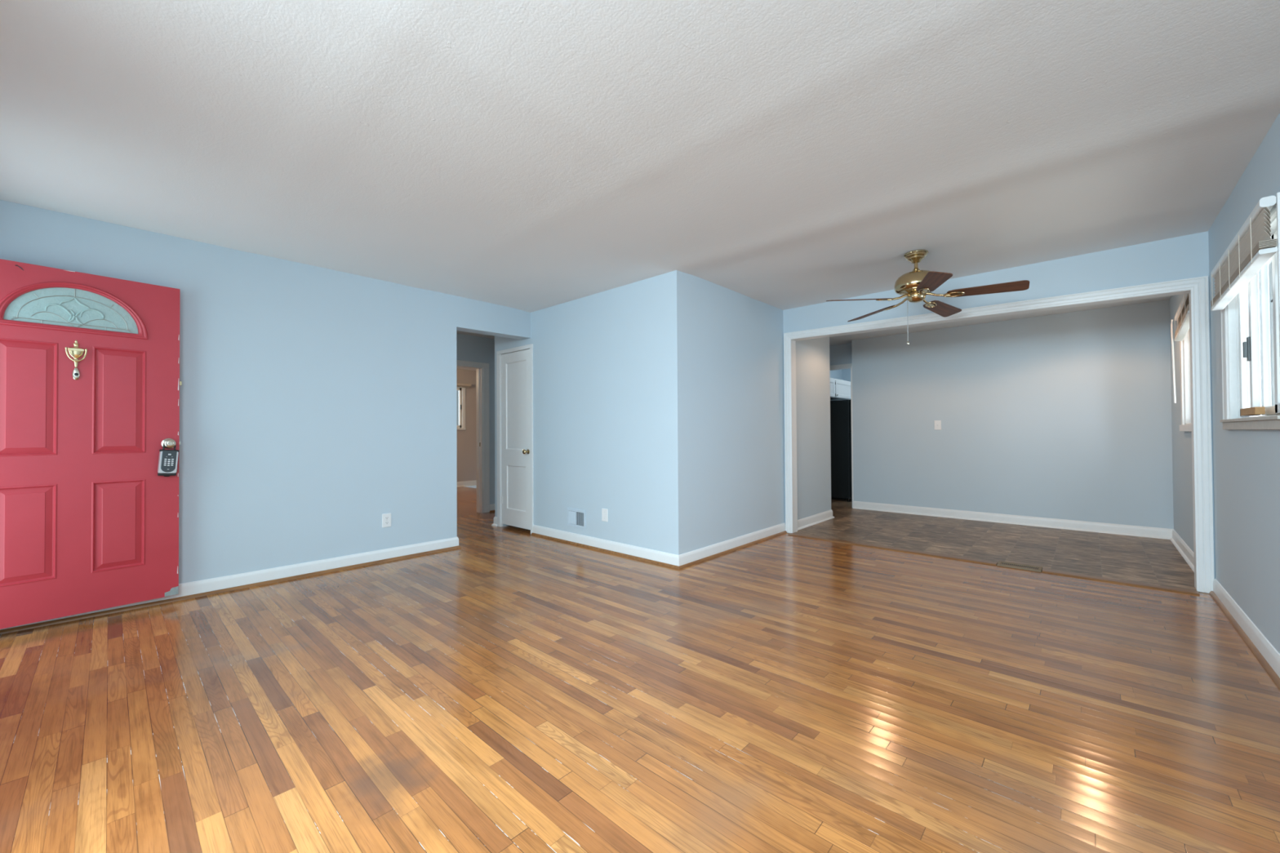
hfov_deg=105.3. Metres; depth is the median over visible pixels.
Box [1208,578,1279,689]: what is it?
baseboard
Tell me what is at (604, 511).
blank plate
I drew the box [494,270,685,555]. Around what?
wall
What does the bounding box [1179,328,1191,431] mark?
window
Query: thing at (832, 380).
upper cabinet
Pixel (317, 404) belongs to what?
wall
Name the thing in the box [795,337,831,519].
wall
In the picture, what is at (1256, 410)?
wood block
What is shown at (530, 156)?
ceiling
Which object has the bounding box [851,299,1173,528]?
wall
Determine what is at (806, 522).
baseboard
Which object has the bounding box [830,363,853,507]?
door frame
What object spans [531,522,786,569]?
baseboard
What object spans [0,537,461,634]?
baseboard
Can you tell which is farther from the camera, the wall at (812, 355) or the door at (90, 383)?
the wall at (812, 355)
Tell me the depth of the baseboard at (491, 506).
6.86 m
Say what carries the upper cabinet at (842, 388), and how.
attached to the wall at (845, 374)
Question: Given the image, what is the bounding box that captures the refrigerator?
[830,400,852,502]
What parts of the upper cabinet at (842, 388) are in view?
door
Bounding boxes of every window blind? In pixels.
[456,382,471,387]
[1170,293,1189,403]
[1210,195,1277,311]
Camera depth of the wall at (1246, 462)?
2.69 m
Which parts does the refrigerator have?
freezer door, door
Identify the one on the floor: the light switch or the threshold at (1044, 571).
the threshold at (1044, 571)
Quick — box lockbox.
[157,443,179,476]
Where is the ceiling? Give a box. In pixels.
[0,0,1279,370]
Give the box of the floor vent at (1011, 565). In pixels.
[996,560,1042,572]
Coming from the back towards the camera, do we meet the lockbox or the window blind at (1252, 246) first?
the lockbox
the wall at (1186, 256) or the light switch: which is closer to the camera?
the wall at (1186, 256)
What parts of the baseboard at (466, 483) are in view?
shoe moulding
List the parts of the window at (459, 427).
sash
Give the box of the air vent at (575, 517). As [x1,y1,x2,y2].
[567,507,585,528]
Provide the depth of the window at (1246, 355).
2.62 m
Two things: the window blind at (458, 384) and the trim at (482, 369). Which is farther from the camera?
the window blind at (458, 384)
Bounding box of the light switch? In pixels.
[933,420,941,430]
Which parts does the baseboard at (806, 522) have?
shoe moulding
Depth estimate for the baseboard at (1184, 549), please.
5.53 m
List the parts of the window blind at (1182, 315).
rail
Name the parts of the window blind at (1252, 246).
ladder cord, ladder cord, ladder cord, ladder cord, rail, ladder cord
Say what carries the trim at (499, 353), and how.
attached to the wall at (609, 365)
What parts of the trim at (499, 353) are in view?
leg, leg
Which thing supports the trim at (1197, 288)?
attached to the wall at (1186, 256)
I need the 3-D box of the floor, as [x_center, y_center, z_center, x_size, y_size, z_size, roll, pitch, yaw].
[-0.411,1.239,6.172,10.488,0.122,10.060,-1,-1,43]
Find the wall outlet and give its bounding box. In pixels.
[382,513,391,527]
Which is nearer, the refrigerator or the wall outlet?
the wall outlet
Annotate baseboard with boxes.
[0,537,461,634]
[457,480,476,487]
[489,503,494,511]
[491,516,497,526]
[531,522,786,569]
[797,509,834,530]
[853,501,1194,572]
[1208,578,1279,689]
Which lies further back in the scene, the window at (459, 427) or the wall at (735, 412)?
the window at (459, 427)
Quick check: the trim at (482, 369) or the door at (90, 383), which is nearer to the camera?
the door at (90, 383)
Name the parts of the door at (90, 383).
fan glass, lite frame, viewer plate, stem, knob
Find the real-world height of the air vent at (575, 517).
0.180 m
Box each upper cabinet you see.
[830,377,835,398]
[830,378,850,400]
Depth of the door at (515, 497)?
5.56 m
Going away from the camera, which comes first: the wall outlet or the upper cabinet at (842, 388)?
the wall outlet
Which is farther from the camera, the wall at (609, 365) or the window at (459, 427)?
the window at (459, 427)
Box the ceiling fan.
[826,249,1029,344]
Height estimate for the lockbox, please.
0.240 m
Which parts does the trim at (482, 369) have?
casing leg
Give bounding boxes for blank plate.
[601,508,608,521]
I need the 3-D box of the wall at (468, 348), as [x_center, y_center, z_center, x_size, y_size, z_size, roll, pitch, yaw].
[-2.306,-0.022,6.741,0.120,2.440,3.200,-1,-1,43]
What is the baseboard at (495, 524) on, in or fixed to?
attached to the wall
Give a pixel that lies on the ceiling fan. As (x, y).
(916, 284)
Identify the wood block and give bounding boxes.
[1240,406,1265,415]
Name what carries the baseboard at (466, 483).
attached to the wall at (466, 439)
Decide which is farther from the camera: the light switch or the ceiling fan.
the light switch
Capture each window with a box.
[456,386,466,430]
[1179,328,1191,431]
[1219,191,1279,429]
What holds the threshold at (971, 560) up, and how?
on the floor
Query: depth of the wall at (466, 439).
10.26 m
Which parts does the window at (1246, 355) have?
sash, sill, sash, sash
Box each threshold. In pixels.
[787,533,997,565]
[1041,568,1199,595]
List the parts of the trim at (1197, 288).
casing leg, casing leg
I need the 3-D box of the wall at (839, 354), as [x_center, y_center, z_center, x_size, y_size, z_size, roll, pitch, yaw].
[2.410,-0.021,7.791,2.200,2.405,0.270,-1,-1,43]
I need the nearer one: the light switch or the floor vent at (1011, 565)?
the floor vent at (1011, 565)
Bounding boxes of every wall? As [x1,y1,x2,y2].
[0,200,530,583]
[456,333,494,504]
[456,368,476,481]
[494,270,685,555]
[684,272,785,552]
[782,231,1215,579]
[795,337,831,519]
[829,342,852,365]
[830,368,850,381]
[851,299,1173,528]
[1169,112,1279,653]
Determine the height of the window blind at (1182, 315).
0.850 m
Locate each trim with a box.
[456,360,489,513]
[496,343,533,533]
[783,275,1213,593]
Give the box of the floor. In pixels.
[0,486,1279,852]
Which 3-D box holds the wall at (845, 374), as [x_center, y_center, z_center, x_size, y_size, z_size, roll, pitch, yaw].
[3.711,-0.038,7.057,5.308,2.405,3.188,-1,-1,43]
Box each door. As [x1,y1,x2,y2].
[0,258,182,629]
[500,349,530,529]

